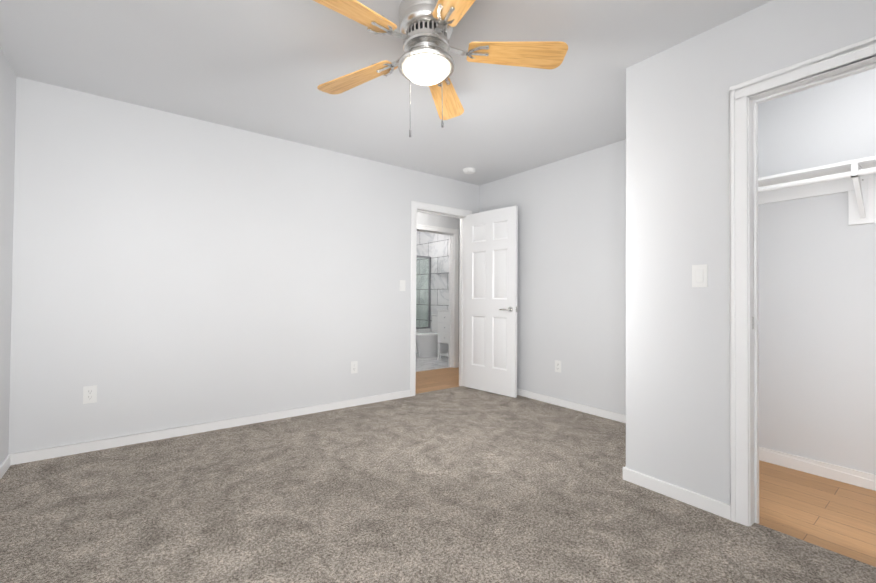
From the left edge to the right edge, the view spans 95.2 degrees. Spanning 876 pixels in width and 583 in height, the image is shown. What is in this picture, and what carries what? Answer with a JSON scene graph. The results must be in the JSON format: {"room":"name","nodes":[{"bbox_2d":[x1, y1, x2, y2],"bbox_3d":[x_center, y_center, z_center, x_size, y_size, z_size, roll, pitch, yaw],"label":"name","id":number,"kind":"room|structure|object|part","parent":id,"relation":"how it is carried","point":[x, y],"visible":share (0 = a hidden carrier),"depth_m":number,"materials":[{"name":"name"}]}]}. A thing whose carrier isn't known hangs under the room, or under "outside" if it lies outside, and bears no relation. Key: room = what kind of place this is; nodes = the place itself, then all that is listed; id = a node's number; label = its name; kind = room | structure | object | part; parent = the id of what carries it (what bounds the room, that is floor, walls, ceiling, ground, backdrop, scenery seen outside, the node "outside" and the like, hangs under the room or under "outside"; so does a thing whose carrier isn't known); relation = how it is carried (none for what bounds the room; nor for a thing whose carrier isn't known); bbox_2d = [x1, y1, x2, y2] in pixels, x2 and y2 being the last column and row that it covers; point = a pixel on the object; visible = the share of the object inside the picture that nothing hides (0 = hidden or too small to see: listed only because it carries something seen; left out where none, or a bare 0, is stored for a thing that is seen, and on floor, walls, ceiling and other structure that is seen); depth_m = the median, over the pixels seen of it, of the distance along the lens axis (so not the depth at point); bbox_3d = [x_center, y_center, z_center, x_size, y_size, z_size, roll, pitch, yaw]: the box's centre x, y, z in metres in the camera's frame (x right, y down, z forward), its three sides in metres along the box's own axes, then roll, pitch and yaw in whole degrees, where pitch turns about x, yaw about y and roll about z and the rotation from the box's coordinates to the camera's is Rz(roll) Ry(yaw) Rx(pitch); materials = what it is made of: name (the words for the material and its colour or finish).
{"room":"empty bedroom","nodes":[
{"label":"empty bedroom","id":0,"kind":"room"},
{"bbox_2d":[0,47,15,463],"bbox_3d":[-1.381,-0.147,0.705,0.120,2.440,4.634,1,-1,-37],"label":"wall","id":1,"kind":"structure","parent":0,"point":[7,113],"depth_m":2.37,"materials":[{"name":"paint"}]},
{"bbox_2d":[0,453,15,478],"bbox_3d":[-1.337,1.034,0.729,0.018,0.080,4.394,1,-1,-37],"label":"baseboard","id":2,"kind":"structure","parent":1,"relation":"attached to","point":[10,460],"depth_m":2.41,"materials":[{"name":"white wood"}]},
{"bbox_2d":[8,76,479,454],"bbox_3d":[-0.475,-0.093,4.217,5.559,2.440,0.120,1,-1,-37],"label":"wall","id":3,"kind":"structure","parent":0,"point":[171,270],"depth_m":3.06,"materials":[{"name":"paint"}]},
{"bbox_2d":[83,385,96,403],"bbox_3d":[-2.358,0.699,2.709,0.070,0.115,0.007,1,-1,-37],"label":"electrical outlet","id":4,"kind":"object","parent":3,"relation":"attached to","point":[89,394],"visible":1,"depth_m":2.71,"materials":[{"name":"white plastic"}]},
{"bbox_2d":[16,390,409,463],"bbox_3d":[-1.468,1.069,3.371,2.934,0.080,0.018,1,-1,-37],"label":"baseboard","id":5,"kind":"structure","parent":3,"relation":"attached to","point":[65,450],"depth_m":3.04,"materials":[{"name":"white wood"}]},
{"bbox_2d":[351,361,357,373],"bbox_3d":[-0.812,0.735,3.876,0.070,0.115,0.007,1,-1,-37],"label":"electrical outlet","id":6,"kind":"object","parent":3,"relation":"attached to","point":[354,366],"visible":1,"depth_m":3.88,"materials":[{"name":"white plastic"}]},
{"bbox_2d":[400,280,404,290],"bbox_3d":[-0.372,-0.062,4.213,0.070,0.115,0.010,1,-1,-37],"label":"light switch","id":7,"kind":"object","parent":3,"relation":"attached to","point":[402,285],"visible":1,"depth_m":4.21,"materials":[{"name":"white plastic"}]},
{"bbox_2d":[410,201,471,396],"bbox_3d":[0.012,0.084,4.584,0.867,2.109,0.156,1,-1,-37],"label":"door frame","id":8,"kind":"structure","parent":3,"relation":"attached to","point":[428,208],"depth_m":4.51,"materials":[{"name":"white wood"}]},
{"bbox_2d":[465,206,517,397],"bbox_3d":[0.582,0.106,4.469,0.148,2.021,0.724,1,-1,-44],"label":"bedroom door","id":9,"kind":"structure","parent":3,"relation":"in","point":[491,302],"depth_m":4.43,"materials":[{"name":"white wood"}]},
{"bbox_2d":[0,0,771,185],"bbox_3d":[-0.126,-1.367,3.784,5.799,0.100,8.020,1,-1,-37],"label":"ceiling","id":10,"kind":"structure","parent":0,"point":[266,67],"depth_m":2.40,"materials":[{"name":"paint"}]},
{"bbox_2d":[313,0,567,136],"bbox_3d":[-0.079,-1.016,1.868,1.287,0.655,1.322,2,-4,-37],"label":"ceiling fan","id":11,"kind":"object","parent":10,"relation":"hanging from","point":[425,33],"visible":1,"depth_m":1.88,"materials":[{"name":"brown wood"}]},
{"bbox_3d":[-0.390,-1.165,1.619,0.484,0.040,0.159,2,-4,-41],"label":"blade","id":12,"kind":"part","parent":11,"relation":"part of","materials":[{"name":"brown wood"}]},
{"bbox_3d":[-0.435,-1.138,2.136,0.484,0.040,0.159,-2,-3,31],"label":"blade","id":13,"kind":"part","parent":11,"relation":"part of","materials":[{"name":"brown wood"}]},
{"bbox_3d":[-0.057,-1.202,1.911,0.270,0.280,0.270,2,-4,-37],"label":"motor","id":14,"kind":"part","parent":11,"relation":"part of","materials":[{"name":"silver metal"}]},
{"bbox_3d":[-0.055,-1.036,1.903,0.220,0.058,0.220,2,-4,-37],"label":"glass","id":15,"kind":"part","parent":11,"relation":"part of","materials":[{"name":"white glass"}]},
{"bbox_3d":[0.043,-1.133,2.339,0.159,0.040,0.484,-1,-3,13],"label":"blade","id":16,"kind":"part","parent":11,"relation":"part of","materials":[{"name":"brown wood"}]},
{"bbox_3d":[0.117,-1.177,1.502,0.159,0.040,0.484,1,-3,-23],"label":"blade","id":17,"kind":"part","parent":11,"relation":"part of","materials":[{"name":"brown wood"}]},
{"bbox_3d":[0.384,-1.157,1.948,0.484,0.040,0.159,0,-3,-5],"label":"blade","id":18,"kind":"part","parent":11,"relation":"part of","materials":[{"name":"brown wood"}]},
{"bbox_2d":[463,168,475,173],"bbox_3d":[0.335,-1.288,4.283,0.136,0.037,0.136,1,-1,-37],"label":"smoke detector","id":19,"kind":"object","parent":10,"relation":"attached to","point":[469,170],"visible":1,"depth_m":4.24,"materials":[{"name":"white plastic"}]},
{"bbox_2d":[416,353,448,371],"bbox_3d":[-0.607,1.191,6.959,1.970,0.064,2.340,1,-1,-37],"label":"floor","id":20,"kind":"structure","parent":0,"point":[430,363],"depth_m":6.41,"materials":[{"name":"grey tile"}]},
{"bbox_2d":[416,314,447,357],"bbox_3d":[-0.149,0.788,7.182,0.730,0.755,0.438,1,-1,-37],"label":"bathtub","id":21,"kind":"object","parent":20,"relation":"on","point":[427,344],"visible":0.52,"depth_m":7.03,"materials":[{"name":"white ceramic"}]},
{"bbox_2d":[416,255,430,328],"bbox_3d":[-0.887,0.004,7.259,1.837,1.399,0.040,1,-1,-37],"label":"shower enclosure","id":22,"kind":"object","parent":21,"relation":"on","point":[429,298],"visible":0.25,"depth_m":7.78,"materials":[{"name":"grey glass"}]},
{"bbox_3d":[0.071,0.591,7.339,0.195,0.355,0.420,1,-1,-37],"label":"tank","id":23,"kind":"part","parent":21,"relation":"part of","materials":[{"name":"white ceramic"}]},
{"bbox_2d":[437,309,448,359],"bbox_3d":[0.315,0.670,6.732,0.537,0.984,0.472,1,-1,-37],"label":"bathroom vanity","id":24,"kind":"object","parent":20,"relation":"on","point":[443,325],"visible":0.27,"depth_m":6.64,"materials":[{"name":"white ceramic"}]},
{"bbox_2d":[416,231,448,347],"bbox_3d":[0.122,-0.044,7.558,0.120,2.440,2.280,1,-1,-37],"label":"wall","id":25,"kind":"structure","parent":0,"point":[434,247],"depth_m":7.76,"materials":[{"name":"tile"}]},
{"bbox_2d":[415,367,458,393],"bbox_3d":[-0.145,1.171,5.112,3.920,0.060,1.166,1,-1,-37],"label":"floor","id":26,"kind":"structure","parent":0,"point":[435,379],"depth_m":5.19,"materials":[{"name":"brown wood"}]},
{"bbox_2d":[0,386,875,582],"bbox_3d":[0.224,1.095,1.938,3.960,0.012,4.444,1,-1,-37],"label":"floor carpet","id":27,"kind":"object","parent":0,"point":[461,484],"visible":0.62,"depth_m":1.97,"materials":[{"name":"grey carpet"}]},
{"bbox_2d":[417,212,459,361],"bbox_3d":[-0.440,-0.074,5.630,4.040,2.440,0.120,1,-1,-37],"label":"wall","id":28,"kind":"structure","parent":0,"point":[437,220],"depth_m":5.96,"materials":[{"name":"paint"}]},
{"bbox_2d":[417,224,458,367],"bbox_3d":[-0.078,0.101,5.902,0.862,2.109,0.156,1,-1,-37],"label":"door frame","id":29,"kind":"structure","parent":28,"relation":"attached to","point":[453,234],"depth_m":6.08,"materials":[{"name":"white wood"}]},
{"bbox_2d":[623,467,627,480],"bbox_3d":[1.489,1.080,2.647,1.017,0.080,0.018,1,-1,-37],"label":"baseboard","id":30,"kind":"structure","parent":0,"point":[625,470],"depth_m":2.33,"materials":[{"name":"white wood"}]},
{"bbox_2d":[480,68,875,474],"bbox_3d":[1.839,-0.090,3.212,0.120,2.440,4.514,1,-1,-37],"label":"wall","id":31,"kind":"structure","parent":0,"point":[817,323],"depth_m":2.61,"materials":[{"name":"paint"}]},
{"bbox_2d":[555,360,560,372],"bbox_3d":[1.186,0.740,3.952,0.007,0.115,0.070,1,-1,-37],"label":"electrical outlet","id":32,"kind":"object","parent":31,"relation":"attached to","point":[557,366],"visible":1,"depth_m":3.95,"materials":[{"name":"white plastic"}]},
{"bbox_2d":[517,388,625,422],"bbox_3d":[1.203,1.095,3.912,0.018,0.080,2.382,1,-1,-37],"label":"baseboard","id":33,"kind":"structure","parent":31,"relation":"attached to","point":[611,415],"depth_m":3.79,"materials":[{"name":"white wood"}]},
{"bbox_2d":[758,156,875,224],"bbox_3d":[2.455,-0.546,2.045,0.314,0.308,1.901,1,-1,-37],"label":"closet shelf","id":34,"kind":"object","parent":31,"relation":"attached to","point":[855,179],"visible":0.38,"depth_m":2.32,"materials":[{"name":"white wood"}]},
{"bbox_3d":[2.360,-0.632,1.961,0.060,0.060,1.880,1,-1,-37],"label":"rod","id":35,"kind":"part","parent":34,"relation":"part of","materials":[{"name":"white metal"}]},
{"bbox_2d":[759,446,875,490],"bbox_3d":[2.563,1.075,2.111,0.018,0.090,1.901,1,-1,-37],"label":"baseboard","id":36,"kind":"structure","parent":31,"relation":"attached to","point":[862,479],"depth_m":2.42,"materials":[{"name":"white wood"}]},
{"bbox_2d":[626,0,875,504],"bbox_3d":[1.762,-0.113,1.589,0.115,2.440,2.016,1,-1,-37],"label":"wall","id":37,"kind":"structure","parent":0,"point":[677,323],"depth_m":2.07,"materials":[{"name":"paint"}]},
{"bbox_2d":[624,466,730,519],"bbox_3d":[1.256,1.071,2.129,0.018,0.080,0.516,1,-1,-37],"label":"baseboard","id":38,"kind":"structure","parent":37,"relation":"attached to","point":[706,503],"depth_m":2.09,"materials":[{"name":"white wood"}]},
{"bbox_2d":[692,264,707,286],"bbox_3d":[1.338,-0.080,2.045,0.010,0.115,0.070,1,-1,-37],"label":"light switch","id":39,"kind":"object","parent":37,"relation":"attached to","point":[699,275],"visible":1,"depth_m":2.04,"materials":[{"name":"white plastic"}]},
{"bbox_2d":[729,36,875,526],"bbox_3d":[1.760,0.056,1.588,0.151,2.109,0.972,1,-1,-37],"label":"door frame","id":40,"kind":"structure","parent":37,"relation":"attached to","point":[746,98],"depth_m":1.90,"materials":[{"name":"white wood"}]},
{"bbox_2d":[759,460,875,566],"bbox_3d":[2.205,1.144,1.838,1.157,0.060,2.136,1,-1,-37],"label":"floor","id":41,"kind":"structure","parent":0,"point":[836,516],"depth_m":2.03,"materials":[{"name":"brown wood"}]}
]}

